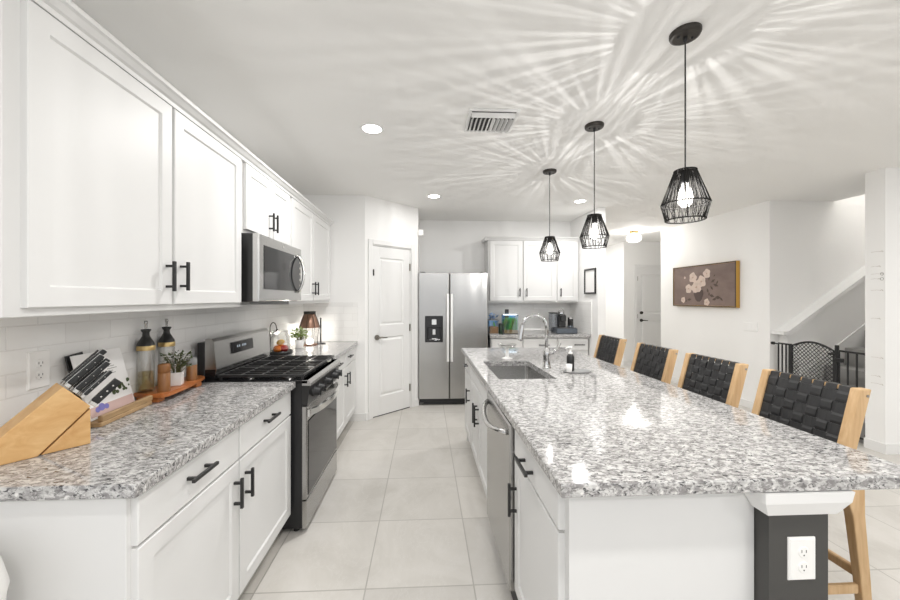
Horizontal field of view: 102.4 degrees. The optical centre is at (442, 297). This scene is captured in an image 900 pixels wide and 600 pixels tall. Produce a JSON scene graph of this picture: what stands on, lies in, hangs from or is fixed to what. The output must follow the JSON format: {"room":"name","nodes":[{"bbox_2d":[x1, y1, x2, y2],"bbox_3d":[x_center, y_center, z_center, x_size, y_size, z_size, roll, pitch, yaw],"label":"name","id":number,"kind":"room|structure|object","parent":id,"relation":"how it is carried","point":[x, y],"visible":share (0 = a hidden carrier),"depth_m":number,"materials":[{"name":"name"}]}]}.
{"room":"kitchen","nodes":[
{"label":"kitchen","id":0,"kind":"room"},
{"bbox_2d":[70,0,300,304],"bbox_3d":[-1.489,0.115,0.580,0.120,2.590,7.300,0,0,-3],"label":"wall","id":1,"kind":"structure","parent":0,"point":[241,303],"depth_m":2.03,"materials":[{"name":"white paint"}]},
{"bbox_2d":[0,0,240,317],"bbox_3d":[-1.285,-0.389,1.530,0.356,0.882,1.210,0,0,-3],"label":"upper cabinet","id":2,"kind":"object","parent":1,"relation":"attached to","point":[112,200],"visible":0.98,"depth_m":1.19,"materials":[{"name":"white wood"}]},
{"bbox_2d":[31,0,333,226],"bbox_3d":[-1.333,-0.842,2.506,0.353,0.054,3.243,0,0,-3],"label":"crown molding","id":3,"kind":"structure","parent":2,"relation":"attached to","point":[66,12],"depth_m":1.40,"materials":[{"name":"white wood"}]},
{"bbox_2d":[0,304,302,426],"bbox_3d":[-1.516,0.273,2.505,0.010,0.446,3.250,0,0,-3],"label":"backsplash","id":4,"kind":"structure","parent":1,"relation":"attached to","point":[64,335],"depth_m":1.67,"materials":[{"name":"white tile"}]},
{"bbox_2d":[27,349,49,390],"bbox_3d":[-1.449,0.257,1.302,0.010,0.135,0.075,0,0,-3],"label":"wall outlet","id":5,"kind":"object","parent":4,"relation":"attached to","point":[38,362],"visible":1,"depth_m":1.29,"materials":[{"name":"white plastic"}]},
{"bbox_2d":[36,359,44,367],"bbox_3d":[-1.446,0.236,1.302,0.002,0.031,0.031,0,0,-3],"label":"socket","id":6,"kind":"object","parent":5,"relation":"attached to","point":[40,363],"depth_m":1.30,"materials":[{"name":"grey plastic"}]},
{"bbox_2d":[36,371,44,379],"bbox_3d":[-1.446,0.278,1.302,0.002,0.031,0.031,0,0,-3],"label":"socket","id":7,"kind":"object","parent":5,"relation":"attached to","point":[40,375],"depth_m":1.30,"materials":[{"name":"grey plastic"}]},
{"bbox_2d":[241,161,289,244],"bbox_3d":[-1.332,-0.610,2.516,0.356,0.440,0.757,0,0,-3],"label":"upper cabinet","id":8,"kind":"object","parent":1,"relation":"attached to","point":[265,208],"visible":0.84,"depth_m":2.40,"materials":[{"name":"white wood"}]},
{"bbox_2d":[241,233,304,301],"bbox_3d":[-1.277,-0.181,2.519,0.460,0.413,0.742,0,0,-3],"label":"microwave","id":9,"kind":"object","parent":8,"relation":"attached to","point":[270,268],"visible":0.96,"depth_m":2.30,"materials":[{"name":"silver metal"}]},
{"bbox_2d":[251,198,329,304],"bbox_3d":[-1.379,-0.389,3.510,0.356,0.882,1.227,0,0,-3],"label":"upper cabinet","id":10,"kind":"object","parent":1,"relation":"attached to","point":[309,233],"visible":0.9,"depth_m":3.42,"materials":[{"name":"white wood"}]},
{"bbox_2d":[303,195,364,412],"bbox_3d":[-1.247,0.115,4.195,0.710,2.590,0.100,0,0,-3],"label":"wall","id":11,"kind":"structure","parent":0,"point":[347,232],"depth_m":4.15,"materials":[{"name":"white paint"}]},
{"bbox_2d":[303,302,357,341],"bbox_3d":[-1.279,0.273,4.139,0.620,0.446,0.010,0,0,-3],"label":"backsplash","id":12,"kind":"structure","parent":11,"relation":"attached to","point":[339,321],"depth_m":4.14,"materials":[{"name":"white tile"}]},
{"bbox_2d":[349,413,364,420],"bbox_3d":[-0.980,1.367,4.151,0.180,0.085,0.014,0,0,-3],"label":"baseboard","id":13,"kind":"structure","parent":11,"relation":"attached to","point":[356,416],"depth_m":4.14,"materials":[{"name":"white"}]},
{"bbox_2d":[365,196,417,412],"bbox_3d":[-0.640,0.115,4.494,0.100,2.590,0.824,0,0,44],"label":"wall","id":14,"kind":"structure","parent":0,"point":[385,220],"depth_m":4.42,"materials":[{"name":"white paint"}]},
{"bbox_2d":[368,239,414,419],"bbox_3d":[-0.642,0.361,4.479,0.116,2.098,0.716,0,0,44],"label":"door frame","id":15,"kind":"structure","parent":14,"relation":"attached to","point":[371,242],"depth_m":4.33,"materials":[{"name":"white wood"}]},
{"bbox_2d":[373,246,410,417],"bbox_3d":[-0.607,0.398,4.449,0.110,2.024,0.586,0,0,44],"label":"door","id":16,"kind":"structure","parent":14,"relation":"in","point":[391,266],"depth_m":4.45,"materials":[{"name":"white wood"}]},
{"bbox_2d":[365,399,418,420],"bbox_3d":[-0.598,1.367,4.455,0.014,0.085,0.822,0,0,44],"label":"baseboard","id":17,"kind":"structure","parent":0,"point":[416,400],"depth_m":4.18,"materials":[{"name":"white"}]},
{"bbox_2d":[418,213,418,272],"bbox_3d":[-0.385,0.115,5.120,0.100,2.590,0.735,0,0,-3],"label":"wall","id":18,"kind":"structure","parent":0,"point":[418,213],"depth_m":5.04,"materials":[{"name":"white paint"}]},
{"bbox_2d":[72,0,899,245],"bbox_3d":[2.806,-1.210,2.862,8.920,0.060,11.450,0,0,-3],"label":"ceiling","id":19,"kind":"structure","parent":0,"point":[787,100],"depth_m":2.06,"materials":[{"name":"white paint"}]},
{"bbox_2d":[360,123,383,134],"bbox_3d":[-0.489,-1.176,2.519,0.166,0.006,0.166,0,0,-3],"label":"recessed light","id":20,"kind":"object","parent":19,"relation":"in","point":[369,128],"visible":1,"depth_m":2.51,"materials":[{"name":"white plastic"}]},
{"bbox_2d":[427,194,440,198],"bbox_3d":[-0.096,-1.176,4.190,0.166,0.006,0.166,0,0,-3],"label":"recessed light","id":21,"kind":"object","parent":19,"relation":"in","point":[434,196],"visible":1,"depth_m":4.18,"materials":[{"name":"white"}]},
{"bbox_2d":[464,108,520,132],"bbox_3d":[0.323,-1.168,2.408,0.325,0.028,0.310,0,0,-3],"label":"ceiling vent","id":22,"kind":"object","parent":19,"relation":"in","point":[479,120],"visible":1,"depth_m":2.38,"materials":[{"name":"white metal"}]},
{"bbox_2d":[539,168,560,261],"bbox_3d":[0.996,-0.762,3.356,0.191,0.836,0.191,0,0,-8],"label":"pendant lamp","id":23,"kind":"object","parent":19,"relation":"hanging from","point":[548,239],"visible":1,"depth_m":3.33,"materials":[{"name":"black metal"}]},
{"bbox_2d":[579,121,609,248],"bbox_3d":[1.038,-0.762,2.472,0.191,0.836,0.191,0,0,-8],"label":"pendant lamp","id":24,"kind":"object","parent":19,"relation":"hanging from","point":[594,126],"visible":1,"depth_m":2.44,"materials":[{"name":"black"}]},
{"bbox_2d":[626,230,641,242],"bbox_3d":[3.376,-1.077,6.379,0.250,0.205,0.250,0,0,-3],"label":"flush light","id":25,"kind":"object","parent":19,"relation":"attached to","point":[633,237],"visible":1,"depth_m":6.31,"materials":[{"name":"white glass"}]},
{"bbox_2d":[660,22,711,223],"bbox_3d":[1.079,-0.762,1.608,0.191,0.836,0.191,0,0,-8],"label":"pendant lamp","id":26,"kind":"object","parent":19,"relation":"hanging from","point":[684,34],"visible":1,"depth_m":1.59,"materials":[{"name":"black metal"}]},
{"bbox_2d":[419,220,570,273],"bbox_3d":[0.814,0.115,5.595,2.540,2.590,0.100,0,0,-3],"label":"wall","id":27,"kind":"structure","parent":0,"point":[445,246],"depth_m":5.52,"materials":[{"name":"white paint"}]},
{"bbox_2d":[485,241,555,302],"bbox_3d":[1.155,-0.385,5.371,1.002,0.900,0.356,0,0,-3],"label":"upper cabinet","id":28,"kind":"object","parent":27,"relation":"attached to","point":[516,271],"visible":0.93,"depth_m":5.23,"materials":[{"name":"white wood"}]},
{"bbox_2d":[482,236,578,242],"bbox_3d":[1.296,-0.855,5.380,1.373,0.050,0.353,0,0,-3],"label":"crown molding","id":29,"kind":"structure","parent":28,"relation":"attached to","point":[487,238],"depth_m":5.23,"materials":[{"name":"white wood"}]},
{"bbox_2d":[515,302,549,303],"bbox_3d":[1.344,0.075,5.395,0.500,0.018,0.070,0,0,-3],"label":"light","id":30,"kind":"object","parent":28,"relation":"attached to","point":[515,302],"visible":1,"depth_m":5.36,"materials":[{"name":"white plastic"}]},
{"bbox_2d":[488,302,569,329],"bbox_3d":[1.296,0.273,5.563,1.380,0.446,0.010,0,0,-3],"label":"backsplash","id":31,"kind":"structure","parent":27,"relation":"attached to","point":[497,308],"depth_m":5.56,"materials":[{"name":"white tile"}]},
{"bbox_2d":[556,241,577,301],"bbox_3d":[1.820,-0.385,5.403,0.324,0.900,0.356,0,0,-3],"label":"upper cabinet","id":32,"kind":"object","parent":27,"relation":"attached to","point":[567,265],"visible":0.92,"depth_m":5.27,"materials":[{"name":"white wood"}]},
{"bbox_2d":[240,365,899,599],"bbox_3d":[2.806,1.440,2.862,8.920,0.060,11.450,0,0,-3],"label":"floor","id":33,"kind":"structure","parent":0,"point":[402,513],"depth_m":2.21,"materials":[{"name":"tile"}]},
{"bbox_2d":[0,556,9,599],"bbox_3d":[-1.170,1.002,0.813,0.256,0.815,0.256,0,0,-3],"label":"waste bin","id":34,"kind":"object","parent":33,"relation":"on","point":[4,577],"visible":1,"depth_m":0.88,"materials":[{"name":"white plastic"}]},
{"bbox_2d":[0,391,290,599],"bbox_3d":[-1.145,0.973,1.550,0.636,0.874,1.163,0,0,-3],"label":"base cabinet","id":35,"kind":"object","parent":33,"relation":"on","point":[204,531],"visible":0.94,"depth_m":1.14,"materials":[{"name":"white wood"}]},
{"bbox_2d":[0,382,294,501],"bbox_3d":[-1.154,0.515,1.543,0.622,0.038,1.192,0,0,-3],"label":"countertop","id":36,"kind":"structure","parent":35,"relation":"on","point":[125,457],"depth_m":1.19,"materials":[{"name":"stone"}]},
{"bbox_2d":[0,383,89,465],"bbox_3d":[-1.316,0.393,1.145,0.105,0.207,0.280,0,0,35],"label":"knife block","id":37,"kind":"object","parent":36,"relation":"on","point":[57,420],"visible":1,"depth_m":1.15,"materials":[{"name":"brown wood"}]},
{"bbox_2d":[59,350,98,383],"bbox_3d":[-1.270,0.242,1.274,0.014,0.111,0.107,0,0,35],"label":"kitchen knife","id":38,"kind":"object","parent":37,"relation":"in","point":[96,351],"visible":0.34,"depth_m":1.26,"materials":[{"name":"metal"}]},
{"bbox_2d":[64,354,103,387],"bbox_3d":[-1.216,0.246,1.232,0.014,0.104,0.100,0,0,35],"label":"kitchen knife","id":39,"kind":"object","parent":37,"relation":"in","point":[98,358],"visible":1,"depth_m":1.23,"materials":[{"name":"metal"}]},
{"bbox_2d":[61,348,106,384],"bbox_3d":[-1.241,0.239,1.258,0.014,0.118,0.114,0,0,35],"label":"kitchen knife","id":40,"kind":"object","parent":37,"relation":"in","point":[102,351],"visible":0.43,"depth_m":1.25,"materials":[{"name":"metal"}]},
{"bbox_2d":[70,358,109,390],"bbox_3d":[-1.229,0.267,1.265,0.014,0.107,0.103,0,0,35],"label":"kitchen knife","id":41,"kind":"object","parent":37,"relation":"in","point":[105,359],"visible":0.46,"depth_m":1.26,"materials":[{"name":"metal"}]},
{"bbox_2d":[77,372,103,395],"bbox_3d":[-1.230,0.301,1.271,0.011,0.077,0.074,0,0,35],"label":"kitchen knife","id":42,"kind":"object","parent":37,"relation":"in","point":[101,373],"visible":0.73,"depth_m":1.26,"materials":[{"name":"metal"}]},
{"bbox_2d":[72,361,109,393],"bbox_3d":[-1.205,0.270,1.244,0.014,0.100,0.096,0,0,35],"label":"kitchen knife","id":43,"kind":"object","parent":37,"relation":"in","point":[96,372],"visible":1,"depth_m":1.24,"materials":[{"name":"metal"}]},
{"bbox_2d":[79,371,106,396],"bbox_3d":[-1.212,0.298,1.261,0.011,0.081,0.078,0,0,35],"label":"kitchen knife","id":44,"kind":"object","parent":37,"relation":"in","point":[100,376],"visible":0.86,"depth_m":1.26,"materials":[{"name":"metal"}]},
{"bbox_2d":[80,370,111,397],"bbox_3d":[-1.195,0.296,1.252,0.011,0.086,0.082,0,0,35],"label":"kitchen knife","id":45,"kind":"object","parent":37,"relation":"in","point":[91,388],"visible":1,"depth_m":1.25,"materials":[{"name":"metal"}]},
{"bbox_2d":[88,378,120,406],"bbox_3d":[-1.204,0.335,1.293,0.017,0.092,0.089,0,0,35],"label":"kitchen knife","id":46,"kind":"object","parent":37,"relation":"in","point":[103,393],"visible":1,"depth_m":1.29,"materials":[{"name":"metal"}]},
{"bbox_2d":[64,352,82,399],"bbox_3d":[-1.432,0.356,1.439,0.040,0.282,0.105,0,0,-3],"label":"booklet","id":47,"kind":"object","parent":36,"relation":"on","point":[67,358],"visible":0.2,"depth_m":1.40,"materials":[{"name":"black"}]},
{"bbox_2d":[90,395,152,427],"bbox_3d":[-1.385,0.390,1.533,0.111,0.212,0.310,0,0,-9],"label":"book stand","id":48,"kind":"object","parent":36,"relation":"on","point":[104,419],"visible":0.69,"depth_m":1.49,"materials":[{"name":"brown wood"}]},
{"bbox_2d":[70,347,134,421],"bbox_3d":[-1.405,0.350,1.510,0.073,0.256,0.251,0,0,-9],"label":"cookbook","id":49,"kind":"object","parent":48,"relation":"on","point":[122,395],"visible":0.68,"depth_m":1.54,"materials":[{"name":"white paper"}]},
{"bbox_2d":[90,393,133,418],"bbox_3d":[-1.375,0.448,1.514,0.010,0.037,0.240,0,0,-9],"label":"photo","id":50,"kind":"object","parent":49,"relation":"attached to","point":[111,403],"depth_m":1.50,"materials":[{"name":"pink paper"}]},
{"bbox_2d":[133,375,204,402],"bbox_3d":[-1.397,0.474,1.909,0.163,0.044,0.422,0,0,-3],"label":"serving board","id":51,"kind":"object","parent":36,"relation":"on","point":[157,397],"visible":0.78,"depth_m":1.77,"materials":[{"name":"brown wood"}]},
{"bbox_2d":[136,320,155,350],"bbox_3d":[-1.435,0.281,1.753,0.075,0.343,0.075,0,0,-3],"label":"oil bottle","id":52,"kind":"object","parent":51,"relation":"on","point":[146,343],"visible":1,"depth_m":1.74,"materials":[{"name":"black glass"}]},
{"bbox_2d":[157,363,170,392],"bbox_3d":[-1.347,0.385,1.753,0.051,0.135,0.051,0,0,-3],"label":"mill","id":53,"kind":"object","parent":51,"relation":"on","point":[163,369],"visible":1,"depth_m":1.73,"materials":[{"name":"brown wood"}]},
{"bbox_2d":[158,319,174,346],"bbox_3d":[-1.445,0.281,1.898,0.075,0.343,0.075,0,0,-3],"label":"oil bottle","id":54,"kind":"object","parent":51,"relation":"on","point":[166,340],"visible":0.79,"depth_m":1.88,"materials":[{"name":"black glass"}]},
{"bbox_2d":[159,350,192,385],"bbox_3d":[-1.375,0.362,1.872,0.154,0.180,0.142,0,0,-3],"label":"potted herb","id":55,"kind":"object","parent":51,"relation":"on","point":[177,377],"visible":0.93,"depth_m":1.86,"materials":[{"name":"white ceramic"}]},
{"bbox_2d":[171,370,183,385],"bbox_3d":[-1.374,0.417,1.875,0.053,0.070,0.053,0,0,-23],"label":"pot","id":56,"kind":"object","parent":55,"relation":"on","point":[177,377],"depth_m":1.86,"materials":[{"name":"white ceramic"}]},
{"bbox_2d":[186,357,196,380],"bbox_3d":[-1.382,0.390,1.996,0.051,0.125,0.051,0,0,-3],"label":"mill","id":57,"kind":"object","parent":51,"relation":"on","point":[191,371],"visible":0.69,"depth_m":1.98,"materials":[{"name":"brown wood"}]},
{"bbox_2d":[197,328,341,531],"bbox_3d":[-1.125,0.825,2.529,0.734,1.170,0.754,0,0,-3],"label":"gas range","id":58,"kind":"object","parent":33,"relation":"on","point":[242,356],"visible":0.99,"depth_m":2.29,"materials":[{"name":"silver metal"}]},
{"bbox_2d":[205,359,336,382],"bbox_3d":[-1.122,0.503,2.529,0.600,0.023,0.754,0,0,-3],"label":"cooktop","id":59,"kind":"object","parent":58,"relation":"in","point":[315,375],"depth_m":2.21,"materials":[{"name":"black metal"}]},
{"bbox_2d":[337,346,355,439],"bbox_3d":[-1.240,0.973,3.521,0.636,0.874,1.217,0,0,-3],"label":"base cabinet","id":60,"kind":"object","parent":33,"relation":"on","point":[346,397],"visible":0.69,"depth_m":3.65,"materials":[{"name":"white wood"}]},
{"bbox_2d":[269,341,357,358],"bbox_3d":[-1.249,0.515,3.521,0.622,0.038,1.223,0,0,-3],"label":"countertop","id":61,"kind":"structure","parent":60,"relation":"on","point":[336,348],"depth_m":3.56,"materials":[{"name":"stone"}]},
{"bbox_2d":[270,322,292,354],"bbox_3d":[-1.435,0.354,3.215,0.208,0.284,0.208,0,0,-3],"label":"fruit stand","id":62,"kind":"object","parent":61,"relation":"on","point":[289,351],"visible":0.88,"depth_m":3.17,"materials":[{"name":"black"}]},
{"bbox_2d":[290,326,308,347],"bbox_3d":[-1.421,0.388,3.594,0.184,0.217,0.177,0,0,-26],"label":"potted plant","id":63,"kind":"object","parent":61,"relation":"on","point":[299,342],"visible":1,"depth_m":3.57,"materials":[{"name":"green plant"}]},
{"bbox_2d":[299,311,319,345],"bbox_3d":[-1.399,0.318,3.817,0.212,0.357,0.212,0,0,20],"label":"lantern","id":64,"kind":"object","parent":61,"relation":"on","point":[309,319],"visible":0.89,"depth_m":3.76,"materials":[{"name":"orange metal"}]},
{"bbox_2d":[418,272,487,404],"bbox_3d":[0.128,0.532,5.088,0.915,1.755,0.768,0,0,-3],"label":"refrigerator","id":65,"kind":"object","parent":33,"relation":"on","point":[452,307],"visible":0.91,"depth_m":4.75,"materials":[{"name":"metal"}]},
{"bbox_2d":[463,357,470,444],"bbox_3d":[0.495,0.973,3.353,0.601,0.874,0.448,0,0,-3],"label":"base cabinet","id":66,"kind":"object","parent":33,"relation":"on","point":[466,365],"visible":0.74,"depth_m":3.33,"materials":[{"name":"white wood"}]},
{"bbox_2d":[471,366,487,496],"bbox_3d":[0.528,0.973,2.666,0.601,0.874,0.924,0,0,-3],"label":"base cabinet","id":67,"kind":"object","parent":33,"relation":"on","point":[479,391],"visible":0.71,"depth_m":2.62,"materials":[{"name":"white wood"}]},
{"bbox_2d":[461,347,899,497],"bbox_3d":[0.778,0.515,2.305,1.050,0.038,2.639,0,0,-3],"label":"countertop","id":68,"kind":"structure","parent":67,"relation":"on","point":[610,430],"depth_m":1.27,"materials":[{"name":"stone"}]},
{"bbox_2d":[502,347,512,358],"bbox_3d":[0.533,0.437,2.979,0.156,0.118,0.156,0,0,-3],"label":"cake stand","id":69,"kind":"object","parent":68,"relation":"on","point":[506,348],"visible":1,"depth_m":2.97,"materials":[{"name":"white ceramic"}]},
{"bbox_2d":[487,366,546,378],"bbox_3d":[0.511,0.625,2.528,0.366,0.180,0.630,0,0,-3],"label":"sink","id":70,"kind":"object","parent":68,"relation":"in","point":[502,372],"visible":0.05,"depth_m":2.84,"materials":[{"name":"metal"}]},
{"bbox_2d":[518,314,560,368],"bbox_3d":[0.689,0.303,2.566,0.314,0.386,0.060,0,0,-3],"label":"faucet","id":71,"kind":"object","parent":68,"relation":"on","point":[547,353],"visible":1,"depth_m":2.55,"materials":[{"name":"silver metal"}]},
{"bbox_2d":[563,369,590,373],"bbox_3d":[0.900,0.489,2.421,0.190,0.012,0.104,0,0,-3],"label":"soap tray","id":72,"kind":"object","parent":68,"relation":"on","point":[576,371],"visible":0.85,"depth_m":2.40,"materials":[{"name":"grey ceramic"}]},
{"bbox_2d":[565,346,573,370],"bbox_3d":[0.852,0.406,2.429,0.065,0.162,0.050,0,0,-3],"label":"soap dispenser","id":73,"kind":"object","parent":72,"relation":"on","point":[570,357],"visible":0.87,"depth_m":2.41,"materials":[{"name":"black"}]},
{"bbox_2d":[482,391,517,599],"bbox_3d":[0.538,0.975,1.905,0.643,0.870,0.586,0,0,-3],"label":"dishwasher","id":74,"kind":"object","parent":33,"relation":"on","point":[500,432],"visible":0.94,"depth_m":1.74,"materials":[{"name":"grey metal"}]},
{"bbox_2d":[488,337,521,347],"bbox_3d":[0.855,0.973,5.192,0.435,0.874,0.686,0,0,-3],"label":"base cabinet","id":75,"kind":"object","parent":33,"relation":"on","point":[492,342],"visible":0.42,"depth_m":4.89,"materials":[{"name":"white wood"}]},
{"bbox_2d":[488,330,589,337],"bbox_3d":[1.305,0.515,5.217,1.370,0.038,0.678,0,0,-3],"label":"countertop","id":76,"kind":"structure","parent":75,"relation":"on","point":[527,333],"depth_m":4.91,"materials":[{"name":"stone"}]},
{"bbox_2d":[488,319,498,333],"bbox_3d":[0.709,0.399,5.035,0.129,0.195,0.132,0,0,-3],"label":"fish tank","id":77,"kind":"object","parent":76,"relation":"on","point":[492,323],"visible":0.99,"depth_m":5.00,"materials":[{"name":"clear glass"}]},
{"bbox_2d":[501,309,517,333],"bbox_3d":[0.944,0.328,5.066,0.202,0.337,0.172,0,0,-3],"label":"fish tank","id":78,"kind":"object","parent":76,"relation":"on","point":[509,322],"visible":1,"depth_m":5.01,"materials":[{"name":"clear glass"}]},
{"bbox_2d":[548,308,576,333],"bbox_3d":[1.710,0.321,5.139,0.332,0.350,0.242,0,0,-3],"label":"coffee machine","id":79,"kind":"object","parent":76,"relation":"on","point":[560,327],"visible":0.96,"depth_m":5.07,"materials":[{"name":"grey"}]},
{"bbox_2d":[522,338,556,347],"bbox_3d":[1.313,0.973,5.214,0.478,0.874,0.686,0,0,-3],"label":"base cabinet","id":80,"kind":"object","parent":33,"relation":"on","point":[526,342],"visible":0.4,"depth_m":4.91,"materials":[{"name":"white wood"}]},
{"bbox_2d":[557,337,587,354],"bbox_3d":[1.771,0.973,5.236,0.434,0.874,0.686,0,0,-3],"label":"base cabinet","id":81,"kind":"object","parent":33,"relation":"on","point":[579,344],"visible":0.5,"depth_m":4.93,"materials":[{"name":"white wood"}]},
{"bbox_2d":[593,335,626,365],"bbox_3d":[1.268,0.875,3.159,0.510,1.070,0.430,0,0,-3],"label":"counter stool","id":82,"kind":"object","parent":33,"relation":"on","point":[609,349],"visible":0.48,"depth_m":3.12,"materials":[{"name":"black leather"}]},
{"bbox_2d":[507,430,753,599],"bbox_3d":[0.597,0.973,1.328,0.612,0.875,0.560,0,0,-3],"label":"base cabinet","id":83,"kind":"object","parent":33,"relation":"on","point":[540,512],"depth_m":1.05,"materials":[{"name":"white wood"}]},
{"bbox_2d":[630,343,678,383],"bbox_3d":[1.297,0.875,2.555,0.510,1.070,0.430,0,0,-3],"label":"counter stool","id":84,"kind":"object","parent":33,"relation":"on","point":[660,367],"visible":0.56,"depth_m":2.51,"materials":[{"name":"black leather"}]},
{"bbox_2d":[677,353,748,407],"bbox_3d":[1.321,0.875,2.041,0.510,1.070,0.430,0,0,-3],"label":"counter stool","id":85,"kind":"object","parent":33,"relation":"on","point":[701,376],"visible":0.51,"depth_m":2.00,"materials":[{"name":"black leather"}]},
{"bbox_2d":[744,490,854,599],"bbox_3d":[0.948,0.973,2.279,0.258,0.875,2.578,0,0,-3],"label":"column","id":86,"kind":"structure","parent":33,"relation":"on","point":[778,516],"depth_m":1.02,"materials":[{"name":"grey paint"}]},
{"bbox_2d":[787,536,814,579],"bbox_3d":[1.014,0.735,1.020,0.080,0.120,0.010,0,0,-3],"label":"wall outlet","id":87,"kind":"object","parent":86,"relation":"attached to","point":[800,550],"visible":1,"depth_m":1.02,"materials":[{"name":"white plastic"}]},
{"bbox_2d":[798,547,808,557],"bbox_3d":[1.015,0.714,1.016,0.031,0.031,0.002,0,0,-3],"label":"socket","id":88,"kind":"object","parent":87,"relation":"attached to","point":[803,552],"depth_m":1.02,"materials":[{"name":"grey plastic"}]},
{"bbox_2d":[798,561,808,572],"bbox_3d":[1.015,0.756,1.016,0.031,0.031,0.002,0,0,-3],"label":"socket","id":89,"kind":"object","parent":87,"relation":"attached to","point":[803,566],"depth_m":1.02,"materials":[{"name":"grey plastic"}]},
{"bbox_2d":[751,369,871,599],"bbox_3d":[1.346,0.875,1.531,0.510,1.070,0.430,0,0,-3],"label":"counter stool","id":90,"kind":"object","parent":33,"relation":"on","point":[797,406],"visible":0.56,"depth_m":1.41,"materials":[{"name":"black leather"}]},
{"bbox_2d":[825,330,864,443],"bbox_3d":[5.407,0.282,3.910,2.695,2.255,0.825,0,0,-3],"label":"stairs","id":91,"kind":"structure","parent":33,"relation":"on","point":[852,357],"depth_m":4.11,"materials":[{"name":"grey carpet"}]},
{"bbox_2d":[571,207,605,356],"bbox_3d":[1.988,0.115,6.582,0.100,2.590,3.740,0,0,-3],"label":"wall","id":92,"kind":"structure","parent":0,"point":[587,258],"depth_m":4.81,"materials":[{"name":"white paint"}]},
{"bbox_2d":[570,301,591,334],"bbox_3d":[1.997,0.273,5.237,0.010,0.446,0.710,0,0,-3],"label":"backsplash nook","id":93,"kind":"structure","parent":92,"relation":"attached to","point":[581,312],"depth_m":5.15,"materials":[{"name":"white tile"}]},
{"bbox_2d":[584,268,595,293],"bbox_3d":[2.007,-0.228,4.922,0.020,0.345,0.330,0,0,-3],"label":"picture frame","id":94,"kind":"object","parent":92,"relation":"attached to","point":[589,274],"visible":1,"depth_m":4.91,"materials":[{"name":"black"}]},
{"bbox_2d":[606,242,628,360],"bbox_3d":[3.839,0.115,8.063,0.120,2.590,0.960,0,0,-3],"label":"wall","id":95,"kind":"structure","parent":0,"point":[617,255],"depth_m":7.79,"materials":[{"name":"white paint"}]},
{"bbox_2d":[629,242,660,360],"bbox_3d":[4.878,0.115,7.687,1.920,2.590,0.110,0,0,-3],"label":"wall","id":96,"kind":"structure","parent":0,"point":[640,253],"depth_m":7.59,"materials":[{"name":"white paint"}]},
{"bbox_2d":[634,265,660,352],"bbox_3d":[4.489,0.356,7.655,0.936,2.108,0.116,0,0,-3],"label":"door frame","id":97,"kind":"structure","parent":96,"relation":"attached to","point":[635,266],"depth_m":7.58,"materials":[{"name":"white wood"}]},
{"bbox_2d":[637,268,660,355],"bbox_3d":[4.490,0.385,7.626,0.794,2.030,0.105,0,0,-3],"label":"door","id":98,"kind":"structure","parent":96,"relation":"in","point":[648,279],"depth_m":7.63,"materials":[{"name":"white wood"}]},
{"bbox_2d":[661,203,759,401],"bbox_3d":[4.923,0.115,5.492,2.040,2.590,1.900,0,0,-3],"label":"wall","id":99,"kind":"structure","parent":0,"point":[716,332],"depth_m":5.15,"materials":[{"name":"white paint"}]},
{"bbox_2d":[673,261,739,307],"bbox_3d":[3.877,-0.182,5.391,0.055,0.625,1.220,0,0,-3],"label":"painting","id":100,"kind":"object","parent":99,"relation":"attached to","point":[714,284],"visible":1,"depth_m":5.25,"materials":[{"name":"brown fabric"}]},
{"bbox_2d":[694,290,702,301],"bbox_3d":[3.854,-0.033,5.445,0.001,0.175,0.195,0,0,-3],"label":"vase","id":101,"kind":"object","parent":100,"relation":"on","point":[698,296],"depth_m":5.45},
{"bbox_2d":[671,376,753,408],"bbox_3d":[3.900,1.365,5.383,0.014,0.090,2.020,0,0,-3],"label":"baseboard","id":102,"kind":"structure","parent":99,"relation":"attached to","point":[749,404],"depth_m":4.72,"materials":[{"name":"white"}]},
{"bbox_2d":[743,322,757,331],"bbox_3d":[3.938,0.370,4.628,0.011,0.110,0.200,0,0,-3],"label":"light switch","id":103,"kind":"object","parent":99,"relation":"attached to","point":[747,326],"visible":1,"depth_m":4.62,"materials":[{"name":"white paint"}]},
{"bbox_2d":[760,194,864,375],"bbox_3d":[5.571,-1.040,4.511,3.240,4.900,0.120,0,0,-3],"label":"wall","id":104,"kind":"structure","parent":0,"point":[808,248],"depth_m":4.40,"materials":[{"name":"white paint"}]},
{"bbox_2d":[771,341,864,439],"bbox_3d":[4.006,0.930,3.902,0.045,0.920,0.948,0,0,-3],"label":"safety gate","id":105,"kind":"object","parent":104,"relation":"attached to","point":[837,360],"visible":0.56,"depth_m":3.87,"materials":[{"name":"black metal"}]},
{"bbox_2d":[779,281,864,379],"bbox_3d":[5.536,-0.093,4.400,2.920,3.007,0.100,0,0,-3],"label":"wall","id":106,"kind":"structure","parent":0,"point":[831,326],"depth_m":4.31,"materials":[{"name":"white paint"}]},
{"bbox_2d":[771,265,864,337],"bbox_3d":[5.487,-0.597,4.372,3.020,2.140,0.150,0,0,-3],"label":"stair rail","id":107,"kind":"object","parent":106,"relation":"attached to","point":[858,277],"visible":0.85,"depth_m":4.29,"materials":[{"name":"white wood"}]},
{"bbox_2d":[799,323,864,381],"bbox_3d":[5.524,0.055,4.341,2.950,2.344,0.015,0,0,-3],"label":"skirt","id":108,"kind":"object","parent":106,"relation":"attached to","point":[855,339],"depth_m":4.30,"materials":[{"name":"white paint"}]},
{"bbox_2d":[865,168,899,443],"bbox_3d":[5.623,-1.040,3.428,3.240,4.900,0.150,0,0,-3],"label":"wall","id":109,"kind":"structure","parent":0,"point":[882,186],"depth_m":3.29,"materials":[{"name":"white paint"}]},
{"bbox_2d":[864,438,899,454],"bbox_3d":[5.616,1.365,3.420,3.254,0.090,0.164,0,0,-3],"label":"baseboard","id":110,"kind":"structure","parent":109,"relation":"attached to","point":[874,445],"depth_m":3.28,"materials":[{"name":"white"}]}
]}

